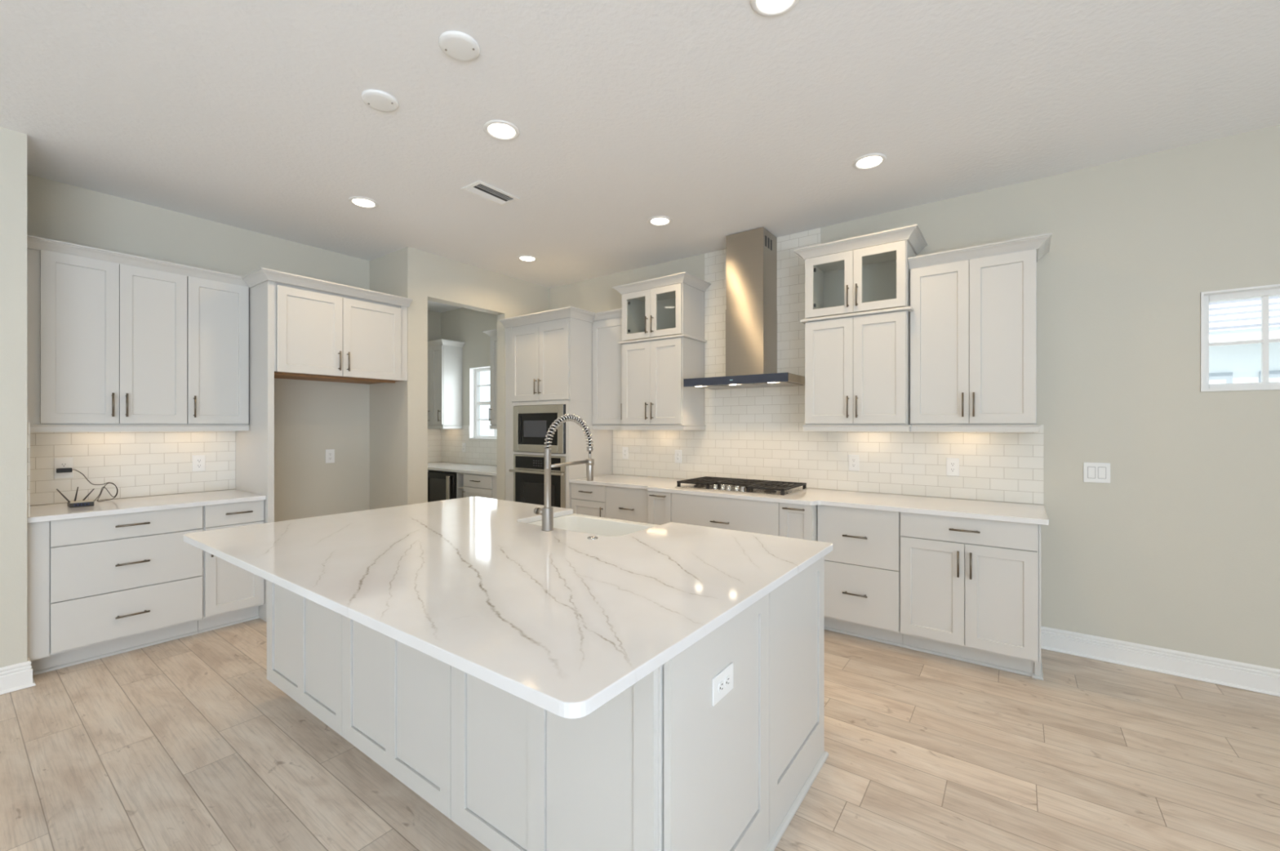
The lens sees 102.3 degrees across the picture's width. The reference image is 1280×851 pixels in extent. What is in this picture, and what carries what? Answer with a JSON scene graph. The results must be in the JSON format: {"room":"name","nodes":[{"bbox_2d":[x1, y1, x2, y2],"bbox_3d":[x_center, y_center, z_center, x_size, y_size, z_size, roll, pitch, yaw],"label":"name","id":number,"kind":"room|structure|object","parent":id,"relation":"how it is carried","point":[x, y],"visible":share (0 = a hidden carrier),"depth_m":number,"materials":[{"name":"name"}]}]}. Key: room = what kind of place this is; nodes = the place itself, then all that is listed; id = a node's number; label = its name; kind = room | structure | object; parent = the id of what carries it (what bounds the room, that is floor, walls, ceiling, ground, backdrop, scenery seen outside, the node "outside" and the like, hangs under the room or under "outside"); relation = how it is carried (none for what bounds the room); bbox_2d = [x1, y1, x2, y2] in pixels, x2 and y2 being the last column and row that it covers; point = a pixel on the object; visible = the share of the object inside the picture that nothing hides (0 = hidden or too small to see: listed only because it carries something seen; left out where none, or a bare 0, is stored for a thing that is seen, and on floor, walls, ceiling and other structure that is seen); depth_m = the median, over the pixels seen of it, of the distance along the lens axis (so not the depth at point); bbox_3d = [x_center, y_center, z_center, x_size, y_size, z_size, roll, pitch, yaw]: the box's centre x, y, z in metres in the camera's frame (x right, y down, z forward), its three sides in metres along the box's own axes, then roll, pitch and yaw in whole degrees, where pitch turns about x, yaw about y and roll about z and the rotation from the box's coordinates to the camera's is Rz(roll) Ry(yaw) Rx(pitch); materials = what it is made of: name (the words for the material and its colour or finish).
{"room":"kitchen","nodes":[
{"label":"kitchen","id":0,"kind":"room"},
{"bbox_2d":[0,126,26,666],"bbox_3d":[-5.596,-0.084,0.429,0.830,3.003,6.511,0,0,36],"label":"wall","id":1,"kind":"structure","parent":0,"point":[13,144],"depth_m":2.77,"materials":[{"name":"paint"}]},
{"bbox_2d":[0,657,35,694],"bbox_3d":[-5.278,1.349,0.213,0.119,0.135,6.540,0,0,36],"label":"baseboard","id":2,"kind":"structure","parent":1,"relation":"attached to","point":[18,676],"depth_m":2.77,"materials":[{"name":"paint"}]},
{"bbox_2d":[26,173,369,521],"bbox_3d":[-3.305,-0.084,4.132,0.150,3.003,2.172,0,0,36],"label":"wall","id":3,"kind":"structure","parent":0,"point":[312,417],"depth_m":4.37,"materials":[{"name":"paint"}]},
{"bbox_2d":[26,422,235,517],"bbox_3d":[-3.291,0.242,3.468,0.658,0.522,1.116,0,0,36],"label":"tile backsplash","id":4,"kind":"structure","parent":3,"relation":"attached to","point":[139,463],"depth_m":3.61,"materials":[{"name":"white tile"}]},
{"bbox_2d":[53,457,73,478],"bbox_3d":[-3.758,0.273,3.364,0.009,0.135,0.084,0,0,36],"label":"outlet","id":5,"kind":"object","parent":4,"relation":"attached to","point":[59,462],"visible":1,"depth_m":3.36,"materials":[{"name":"white plastic"}]},
{"bbox_2d":[60,462,66,466],"bbox_3d":[-3.756,0.254,3.363,0.002,0.033,0.027,0,0,36],"label":"receptacle","id":6,"kind":"object","parent":5,"relation":"attached to","point":[62,464],"depth_m":3.36,"materials":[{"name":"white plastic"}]},
{"bbox_2d":[192,454,205,471],"bbox_3d":[-3.351,0.284,3.920,0.009,0.124,0.076,0,0,36],"label":"outlet","id":7,"kind":"object","parent":4,"relation":"attached to","point":[198,460],"visible":1,"depth_m":3.92,"materials":[{"name":"white plastic"}]},
{"bbox_2d":[26,234,248,431],"bbox_3d":[-3.399,-0.537,3.551,0.378,1.150,1.100,0,0,36],"label":"upper cabinet","id":8,"kind":"object","parent":3,"relation":"attached to","point":[117,341],"visible":0.92,"depth_m":3.38,"materials":[{"name":"paint"}]},
{"bbox_2d":[30,424,248,431],"bbox_3d":[-3.302,0.015,3.483,0.036,0.045,1.096,0,0,36],"label":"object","id":9,"kind":"object","parent":8,"relation":"attached to","point":[33,428],"depth_m":3.41,"materials":[{"name":"paint"}]},
{"bbox_2d":[325,448,334,462],"bbox_3d":[-2.808,0.275,4.676,0.009,0.124,0.076,0,0,36],"label":"outlet","id":10,"kind":"object","parent":3,"relation":"attached to","point":[330,453],"visible":1,"depth_m":4.67,"materials":[{"name":"white plastic"}]},
{"bbox_2d":[369,246,420,509],"bbox_3d":[-2.948,-0.084,5.289,2.300,3.003,0.117,0,0,36],"label":"wall","id":11,"kind":"structure","parent":0,"point":[394,407],"depth_m":4.66,"materials":[{"name":"paint"}]},
{"bbox_2d":[427,310,440,462],"bbox_3d":[-3.316,-0.084,6.623,0.130,3.003,1.600,0,0,36],"label":"wall","id":12,"kind":"structure","parent":0,"point":[433,317],"depth_m":7.14,"materials":[{"name":"paint"}]},
{"bbox_2d":[420,250,550,502],"bbox_3d":[-1.565,-0.084,5.340,0.130,3.003,1.600,0,0,36],"label":"wall","id":13,"kind":"structure","parent":0,"point":[443,280],"depth_m":5.14,"materials":[{"name":"paint"}]},
{"bbox_2d":[0,0,1279,312],"bbox_3d":[-1.733,-1.645,0.009,10.800,0.120,10.700,0,0,36],"label":"ceiling","id":14,"kind":"structure","parent":0,"point":[719,119],"depth_m":2.58,"materials":[{"name":"paint"}]},
{"bbox_2d":[348,196,378,208],"bbox_3d":[-1.960,-1.581,3.659,0.188,0.008,0.188,0,0,36],"label":"recessed light","id":15,"kind":"object","parent":14,"relation":"in","point":[362,202],"visible":1,"depth_m":3.65,"materials":[{"name":"paint"}]},
{"bbox_2d":[361,88,399,112],"bbox_3d":[-1.264,-1.576,2.512,0.164,0.018,0.164,0,0,2],"label":"cover plate","id":16,"kind":"object","parent":14,"relation":"attached to","point":[380,100],"visible":1,"depth_m":2.49,"materials":[{"name":"white plastic"}]},
{"bbox_2d":[438,31,479,62],"bbox_3d":[-0.752,-1.576,2.152,0.164,0.018,0.164,0,0,2],"label":"cover plate","id":17,"kind":"object","parent":14,"relation":"attached to","point":[458,46],"visible":1,"depth_m":2.13,"materials":[{"name":"white plastic"}]},
{"bbox_2d":[461,180,519,206],"bbox_3d":[-1.015,-1.578,3.518,0.196,0.012,0.336,0,0,36],"label":"ceiling vent","id":18,"kind":"object","parent":14,"relation":"in","point":[480,188],"visible":1,"depth_m":3.51,"materials":[{"name":"metal"}]},
{"bbox_2d":[483,120,519,140],"bbox_3d":[-0.742,-1.581,2.767,0.188,0.008,0.188,0,0,36],"label":"recessed light","id":19,"kind":"object","parent":14,"relation":"in","point":[501,130],"visible":1,"depth_m":2.76,"materials":[{"name":"paint"}]},
{"bbox_2d":[517,254,537,262],"bbox_3d":[-1.065,-1.581,4.881,0.188,0.008,0.188,0,0,36],"label":"recessed light","id":20,"kind":"object","parent":14,"relation":"in","point":[526,258],"visible":1,"depth_m":4.88,"materials":[{"name":"paint"}]},
{"bbox_2d":[647,215,671,226],"bbox_3d":[0.153,-1.581,3.989,0.188,0.008,0.188,0,0,36],"label":"recessed light","id":21,"kind":"object","parent":14,"relation":"in","point":[660,220],"visible":1,"depth_m":3.98,"materials":[{"name":"paint"}]},
{"bbox_2d":[750,0,799,17],"bbox_3d":[0.503,-1.581,1.902,0.188,0.008,0.188,0,0,36],"label":"recessed light","id":22,"kind":"object","parent":14,"relation":"in","point":[769,8],"visible":1,"depth_m":1.94,"materials":[{"name":"paint"}]},
{"bbox_2d":[852,153,886,169],"bbox_3d":[1.375,-1.581,3.094,0.188,0.008,0.188,0,0,36],"label":"recessed light","id":23,"kind":"object","parent":14,"relation":"in","point":[870,161],"visible":1,"depth_m":3.08,"materials":[{"name":"paint"}]},
{"bbox_2d":[0,617,1279,850],"bbox_3d":[-1.717,1.418,-0.096,10.650,0.001,10.550,0,0,36],"label":"floor","id":24,"kind":"structure","parent":0,"point":[187,743],"depth_m":2.17,"materials":[{"name":"brown wood"}]},
{"bbox_2d":[26,506,202,675],"bbox_3d":[-3.389,0.976,3.322,0.658,0.882,0.763,0,0,36],"label":"base cabinet","id":25,"kind":"object","parent":24,"relation":"on","point":[98,587],"visible":0.94,"depth_m":3.11,"materials":[{"name":"paint"}]},
{"bbox_2d":[26,488,266,523],"bbox_3d":[-3.294,0.519,3.470,0.649,0.030,1.115,0,0,36],"label":"countertop","id":26,"kind":"structure","parent":25,"relation":"on","point":[59,511],"depth_m":3.31,"materials":[{"name":"stone"}]},
{"bbox_2d":[56,486,94,507],"bbox_3d":[-3.523,0.444,3.224,0.102,0.118,0.166,0,0,36],"label":"router","id":27,"kind":"object","parent":26,"relation":"on","point":[83,502],"visible":1,"depth_m":3.22,"materials":[{"name":"plastic"}]},
{"bbox_2d":[56,467,118,501],"bbox_3d":[-3.659,0.389,3.407,0.239,0.228,0.194,0,0,-5],"label":"power adapter","id":28,"kind":"object","parent":26,"relation":"on","point":[58,469],"visible":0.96,"depth_m":3.42,"materials":[{"name":"plastic"}]},
{"bbox_2d":[197,499,264,633],"bbox_3d":[-3.059,0.976,3.772,0.658,0.882,0.349,0,0,36],"label":"base cabinet","id":29,"kind":"object","parent":24,"relation":"on","point":[232,594],"visible":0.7,"depth_m":3.58,"materials":[{"name":"paint"}]},
{"bbox_2d":[235,266,413,622],"bbox_3d":[-2.625,0.155,4.281,0.764,2.524,1.121,0,0,36],"label":"tall cabinet","id":30,"kind":"object","parent":24,"relation":"on","point":[296,332],"visible":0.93,"depth_m":3.94,"materials":[{"name":"paint"}]},
{"bbox_2d":[427,470,456,502],"bbox_3d":[-2.209,0.974,6.373,0.600,0.848,0.655,0,0,36],"label":"wine fridge","id":31,"kind":"object","parent":24,"relation":"on","point":[442,485],"visible":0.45,"depth_m":6.14,"materials":[{"name":"glass"}]},
{"bbox_2d":[456,471,465,497],"bbox_3d":[-1.887,0.976,6.171,0.144,0.882,0.600,0,0,36],"label":"shelf unit","id":32,"kind":"object","parent":24,"relation":"on","point":[460,476],"visible":0.1,"depth_m":5.98,"materials":[{"name":"paint"}]},
{"bbox_2d":[462,472,497,498],"bbox_3d":[-1.592,0.976,5.935,0.607,0.882,0.666,0,0,36],"label":"base cabinet","id":33,"kind":"object","parent":24,"relation":"on","point":[476,485],"visible":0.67,"depth_m":5.69,"materials":[{"name":"paint"}]},
{"bbox_2d":[266,555,828,850],"bbox_3d":[-0.564,0.976,2.452,2.494,0.882,1.255,0,0,36],"label":"kitchen island","id":34,"kind":"object","parent":24,"relation":"on","point":[657,766],"visible":0.44,"depth_m":1.64,"materials":[{"name":"paint"}]},
{"bbox_2d":[182,496,833,718],"bbox_3d":[-0.653,0.519,2.312,2.510,0.030,1.606,0,0,36],"label":"island countertop","id":35,"kind":"structure","parent":34,"relation":"on","point":[563,622],"depth_m":1.68,"materials":[{"name":"stone"}]},
{"bbox_2d":[533,413,594,530],"bbox_3d":[-0.380,0.222,2.635,0.110,0.564,0.358,0,0,36],"label":"spring faucet","id":36,"kind":"object","parent":35,"relation":"on","point":[547,512],"visible":1,"depth_m":2.51,"materials":[{"name":"silver metal"}]},
{"bbox_2d":[526,513,658,536],"bbox_3d":[-0.265,0.656,2.718,0.776,0.244,0.535,0,0,36],"label":"farmhouse sink","id":37,"kind":"object","parent":35,"relation":"in","point":[601,526],"visible":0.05,"depth_m":2.96,"materials":[{"name":"white ceramic"}]},
{"bbox_2d":[587,535,598,539],"bbox_3d":[-0.211,0.500,2.311,0.048,0.006,0.048,0,0,36],"label":"button","id":38,"kind":"object","parent":35,"relation":"on","point":[593,537],"visible":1,"depth_m":2.30,"materials":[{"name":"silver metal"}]},
{"bbox_2d":[711,662,733,706],"bbox_3d":[0.237,0.733,1.467,0.009,0.076,0.124,0,0,36],"label":"outlet","id":39,"kind":"object","parent":34,"relation":"attached to","point":[722,682],"visible":1,"depth_m":1.46,"materials":[{"name":"white plastic"}]},
{"bbox_2d":[718,680,724,693],"bbox_3d":[0.228,0.733,1.449,0.002,0.027,0.033,0,0,36],"label":"receptacle","id":40,"kind":"object","parent":39,"relation":"attached to","point":[721,683],"depth_m":1.45,"materials":[{"name":"white plastic"}]},
{"bbox_2d":[724,675,730,687],"bbox_3d":[0.251,0.733,1.481,0.002,0.027,0.033,0,0,36],"label":"receptacle","id":41,"kind":"object","parent":39,"relation":"attached to","point":[726,677],"depth_m":1.48,"materials":[{"name":"white plastic"}]},
{"bbox_2d":[498,306,612,508],"bbox_3d":[-0.841,0.157,5.351,1.020,2.521,0.720,0,0,36],"label":"tall cabinet","id":42,"kind":"object","parent":24,"relation":"on","point":[548,353],"visible":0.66,"depth_m":5.07,"materials":[{"name":"paint"}]},
{"bbox_2d":[509,453,565,507],"bbox_3d":[-0.868,0.632,5.296,0.753,0.678,0.578,0,0,36],"label":"oven","id":43,"kind":"object","parent":42,"relation":"in","point":[528,470],"visible":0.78,"depth_m":5.11,"materials":[{"name":"glass"}]},
{"bbox_2d":[513,404,565,453],"bbox_3d":[-0.868,0.030,5.291,0.736,0.466,0.486,0,0,36],"label":"microwave","id":44,"kind":"object","parent":42,"relation":"in","point":[531,424],"visible":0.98,"depth_m":5.10,"materials":[{"name":"metal"}]},
{"bbox_2d":[570,482,605,517],"bbox_3d":[-0.308,0.976,4.995,0.428,0.882,0.666,0,0,36],"label":"base cabinet","id":45,"kind":"object","parent":24,"relation":"on","point":[587,499],"visible":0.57,"depth_m":4.75,"materials":[{"name":"paint"}]},
{"bbox_2d":[605,485,648,523],"bbox_3d":[0.074,0.976,4.715,0.516,0.882,0.666,0,0,36],"label":"base cabinet","id":46,"kind":"object","parent":24,"relation":"on","point":[628,504],"visible":0.25,"depth_m":4.48,"materials":[{"name":"paint"}]},
{"bbox_2d":[648,490,671,524],"bbox_3d":[0.353,0.976,4.462,0.229,0.882,0.744,0,0,36],"label":"base cabinet","id":47,"kind":"object","parent":24,"relation":"on","point":[659,502],"visible":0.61,"depth_m":4.20,"materials":[{"name":"paint"}]},
{"bbox_2d":[671,493,779,535],"bbox_3d":[0.806,0.976,4.130,0.892,0.882,0.744,0,0,36],"label":"base cabinet","id":48,"kind":"object","parent":24,"relation":"on","point":[731,513],"visible":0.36,"depth_m":3.83,"materials":[{"name":"paint"}]},
{"bbox_2d":[568,474,1048,524],"bbox_3d":[0.936,0.519,4.051,3.547,0.030,0.719,0,0,36],"label":"countertop","id":49,"kind":"structure","parent":48,"relation":"on","point":[1033,513],"depth_m":3.46,"materials":[{"name":"stone"}]},
{"bbox_2d":[675,475,807,496],"bbox_3d":[0.809,0.477,4.147,0.910,0.052,0.524,0,0,36],"label":"gas cooktop","id":50,"kind":"object","parent":49,"relation":"in","point":[769,487],"visible":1,"depth_m":4.04,"materials":[{"name":"metal"}]},
{"bbox_2d":[779,502,817,540],"bbox_3d":[1.261,0.976,3.797,0.232,0.882,0.744,0,0,36],"label":"base cabinet","id":51,"kind":"object","parent":24,"relation":"on","point":[796,521],"visible":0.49,"depth_m":3.52,"materials":[{"name":"paint"}]},
{"bbox_2d":[817,504,902,646],"bbox_3d":[1.586,0.976,3.607,0.511,0.882,0.666,0,0,36],"label":"base cabinet","id":52,"kind":"object","parent":24,"relation":"on","point":[862,570],"visible":0.72,"depth_m":3.35,"materials":[{"name":"paint"}]},
{"bbox_2d":[900,511,1043,679],"bbox_3d":[2.080,0.976,3.245,0.711,0.882,0.666,0,0,36],"label":"base cabinet","id":53,"kind":"object","parent":24,"relation":"on","point":[971,588],"visible":0.96,"depth_m":3.00,"materials":[{"name":"paint"}]},
{"bbox_3d":[-2.716,0.976,6.758,0.667,0.882,0.666,0,0,36],"label":"base cabinet","id":54,"kind":"object","parent":24,"relation":"on","visible":0},
{"bbox_2d":[427,462,497,475],"bbox_3d":[-2.161,0.519,6.364,2.032,0.030,0.647,0,0,36],"label":"countertop","id":55,"kind":"structure","parent":54,"relation":"on","point":[486,469],"depth_m":6.17,"materials":[{"name":"stone"}]},
{"bbox_2d":[440,124,1279,668],"bbox_3d":[1.384,-0.084,4.265,10.500,3.003,0.150,0,0,36],"label":"wall","id":56,"kind":"structure","parent":0,"point":[1180,550],"depth_m":3.02,"materials":[{"name":"paint"}]},
{"bbox_2d":[427,338,465,428],"bbox_3d":[-2.665,-0.537,6.912,0.568,1.150,0.357,0,0,36],"label":"upper cabinet","id":57,"kind":"object","parent":56,"relation":"attached to","point":[444,356],"visible":0.73,"depth_m":6.79,"materials":[{"name":"paint"}]},
{"bbox_2d":[427,425,462,428],"bbox_3d":[-2.671,0.015,6.945,0.519,0.045,0.295,0,0,36],"label":"light","id":58,"kind":"object","parent":57,"relation":"attached to","point":[428,426],"depth_m":6.79,"materials":[{"name":"paint"}]},
{"bbox_2d":[427,425,497,465],"bbox_3d":[-2.152,0.248,6.378,2.035,0.510,0.620,0,0,36],"label":"tile backsplash","id":59,"kind":"structure","parent":56,"relation":"attached to","point":[444,445],"depth_m":6.96,"materials":[{"name":"white tile"}]},
{"bbox_2d":[462,442,465,452],"bbox_3d":[-2.355,0.288,6.894,0.076,0.124,0.009,0,0,36],"label":"outlet","id":60,"kind":"object","parent":59,"relation":"attached to","point":[463,443],"visible":1,"depth_m":6.89,"materials":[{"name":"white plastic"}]},
{"bbox_2d":[469,365,497,439],"bbox_3d":[-1.912,-0.296,6.628,0.810,0.942,0.083,0,0,36],"label":"trim","id":61,"kind":"structure","parent":56,"relation":"attached to","point":[472,370],"depth_m":6.85,"materials":[{"name":"paint"}]},
{"bbox_2d":[475,367,497,438],"bbox_3d":[-1.870,-0.296,6.686,0.812,0.944,0.060,0,0,36],"label":"window","id":62,"kind":"structure","parent":56,"relation":"in","point":[477,402],"depth_m":6.88,"materials":[{"name":"paint"}]},
{"bbox_2d":[482,328,497,428],"bbox_3d":[-1.501,-0.537,6.047,0.594,1.150,0.379,0,0,36],"label":"upper cabinet","id":63,"kind":"object","parent":56,"relation":"attached to","point":[492,333],"visible":0.26,"depth_m":6.04,"materials":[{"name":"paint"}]},
{"bbox_2d":[488,425,497,428],"bbox_3d":[-1.469,0.015,6.050,0.545,0.045,0.317,0,0,36],"label":"light","id":64,"kind":"object","parent":63,"relation":"attached to","point":[491,426],"depth_m":6.04,"materials":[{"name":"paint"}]},
{"bbox_2d":[591,307,622,429],"bbox_3d":[-0.221,-0.533,5.111,0.431,1.142,0.376,0,0,36],"label":"upper cabinet","id":65,"kind":"object","parent":56,"relation":"attached to","point":[606,325],"visible":0.64,"depth_m":5.01,"materials":[{"name":"paint"}]},
{"bbox_2d":[591,425,621,429],"bbox_3d":[-0.292,0.015,5.014,0.431,0.045,0.036,0,0,36],"label":"light","id":66,"kind":"object","parent":65,"relation":"attached to","point":[594,427],"depth_m":5.02,"materials":[{"name":"paint"}]},
{"bbox_2d":[612,271,711,430],"bbox_3d":[0.194,-0.628,4.756,0.796,1.332,0.458,0,0,36],"label":"upper cabinet","id":67,"kind":"object","parent":56,"relation":"attached to","point":[663,343],"visible":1,"depth_m":4.62,"materials":[{"name":"paint"}]},
{"bbox_2d":[620,424,706,430],"bbox_3d":[0.209,0.015,4.775,0.694,0.045,0.392,0,0,36],"label":"light","id":68,"kind":"object","parent":67,"relation":"attached to","point":[637,427],"depth_m":4.59,"materials":[{"name":"paint"}]},
{"bbox_2d":[683,226,804,389],"bbox_3d":[0.868,-0.951,4.223,0.888,1.255,0.505,0,0,36],"label":"range hood","id":69,"kind":"object","parent":56,"relation":"attached to","point":[751,255],"visible":0.98,"depth_m":4.19,"materials":[{"name":"metal"}]},
{"bbox_2d":[612,227,1043,504],"bbox_3d":[1.146,-0.539,4.340,3.545,2.085,0.008,0,0,36],"label":"tile backsplash","id":70,"kind":"structure","parent":56,"relation":"attached to","point":[758,433],"depth_m":4.24,"materials":[{"name":"white tile"}]},
{"bbox_2d":[622,446,628,458],"bbox_3d":[-0.149,0.276,5.278,0.076,0.124,0.009,0,0,36],"label":"outlet","id":71,"kind":"object","parent":70,"relation":"attached to","point":[625,449],"visible":1,"depth_m":5.27,"materials":[{"name":"white plastic"}]},
{"bbox_2d":[675,449,681,462],"bbox_3d":[0.363,0.290,4.903,0.076,0.124,0.009,0,0,36],"label":"outlet","id":72,"kind":"object","parent":70,"relation":"attached to","point":[677,452],"visible":1,"depth_m":4.90,"materials":[{"name":"white plastic"}]},
{"bbox_2d":[848,453,858,471],"bbox_3d":[1.643,0.283,3.965,0.076,0.124,0.009,0,0,36],"label":"outlet","id":73,"kind":"object","parent":70,"relation":"attached to","point":[853,459],"visible":1,"depth_m":3.96,"materials":[{"name":"white plastic"}]},
{"bbox_2d":[946,457,959,475],"bbox_3d":[2.170,0.285,3.579,0.076,0.124,0.009,0,0,36],"label":"outlet","id":74,"kind":"object","parent":70,"relation":"attached to","point":[952,464],"visible":1,"depth_m":3.58,"materials":[{"name":"white plastic"}]},
{"bbox_2d":[950,461,955,466],"bbox_3d":[2.168,0.266,3.577,0.027,0.033,0.002,0,0,36],"label":"receptacle","id":75,"kind":"object","parent":74,"relation":"attached to","point":[952,463],"depth_m":3.58,"materials":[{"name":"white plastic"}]},
{"bbox_2d":[950,466,955,471],"bbox_3d":[2.168,0.304,3.577,0.027,0.033,0.002,0,0,36],"label":"receptacle","id":76,"kind":"object","parent":74,"relation":"attached to","point":[952,468],"depth_m":3.58,"materials":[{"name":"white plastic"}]},
{"bbox_2d":[792,223,927,431],"bbox_3d":[1.587,-0.628,3.736,0.815,1.332,0.458,0,0,36],"label":"upper cabinet","id":77,"kind":"object","parent":56,"relation":"attached to","point":[858,308],"visible":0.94,"depth_m":3.60,"materials":[{"name":"paint"}]},
{"bbox_2d":[802,424,911,431],"bbox_3d":[1.601,0.015,3.755,0.713,0.045,0.392,0,0,36],"label":"rail","id":78,"kind":"object","parent":77,"relation":"attached to","point":[806,427],"depth_m":3.59,"materials":[{"name":"paint"}]},
{"bbox_2d":[907,232,1052,431],"bbox_3d":[2.185,-0.537,3.346,0.746,1.150,0.379,0,0,36],"label":"upper cabinet","id":79,"kind":"object","parent":56,"relation":"attached to","point":[973,318],"visible":0.99,"depth_m":3.23,"materials":[{"name":"paint"}]},
{"bbox_2d":[911,424,1040,431],"bbox_3d":[2.180,0.015,3.377,0.693,0.045,0.317,0,0,36],"label":"rail","id":80,"kind":"object","parent":79,"relation":"attached to","point":[932,428],"depth_m":3.24,"materials":[{"name":"paint"}]},
{"bbox_2d":[1083,462,1110,483],"bbox_3d":[2.782,0.285,3.142,0.124,0.122,0.010,0,0,36],"label":"light switch","id":81,"kind":"object","parent":56,"relation":"attached to","point":[1093,472],"visible":1,"depth_m":3.14,"materials":[{"name":"white plastic"}]},
{"bbox_2d":[1040,625,1279,696],"bbox_3d":[4.055,1.349,2.197,3.748,0.135,0.028,0,0,36],"label":"baseboard","id":82,"kind":"structure","parent":56,"relation":"attached to","point":[1246,676],"depth_m":2.96,"materials":[{"name":"paint"}]},
{"bbox_2d":[1200,284,1279,391],"bbox_3d":[3.645,-0.469,2.546,1.220,0.555,0.061,0,0,36],"label":"trim","id":83,"kind":"structure","parent":56,"relation":"attached to","point":[1274,286],"depth_m":2.85,"materials":[{"name":"paint"}]},
{"bbox_2d":[1204,288,1279,388],"bbox_3d":[3.680,-0.469,2.595,1.222,0.557,0.060,0,0,36],"label":"window","id":84,"kind":"structure","parent":56,"relation":"in","point":[1264,295],"depth_m":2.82,"materials":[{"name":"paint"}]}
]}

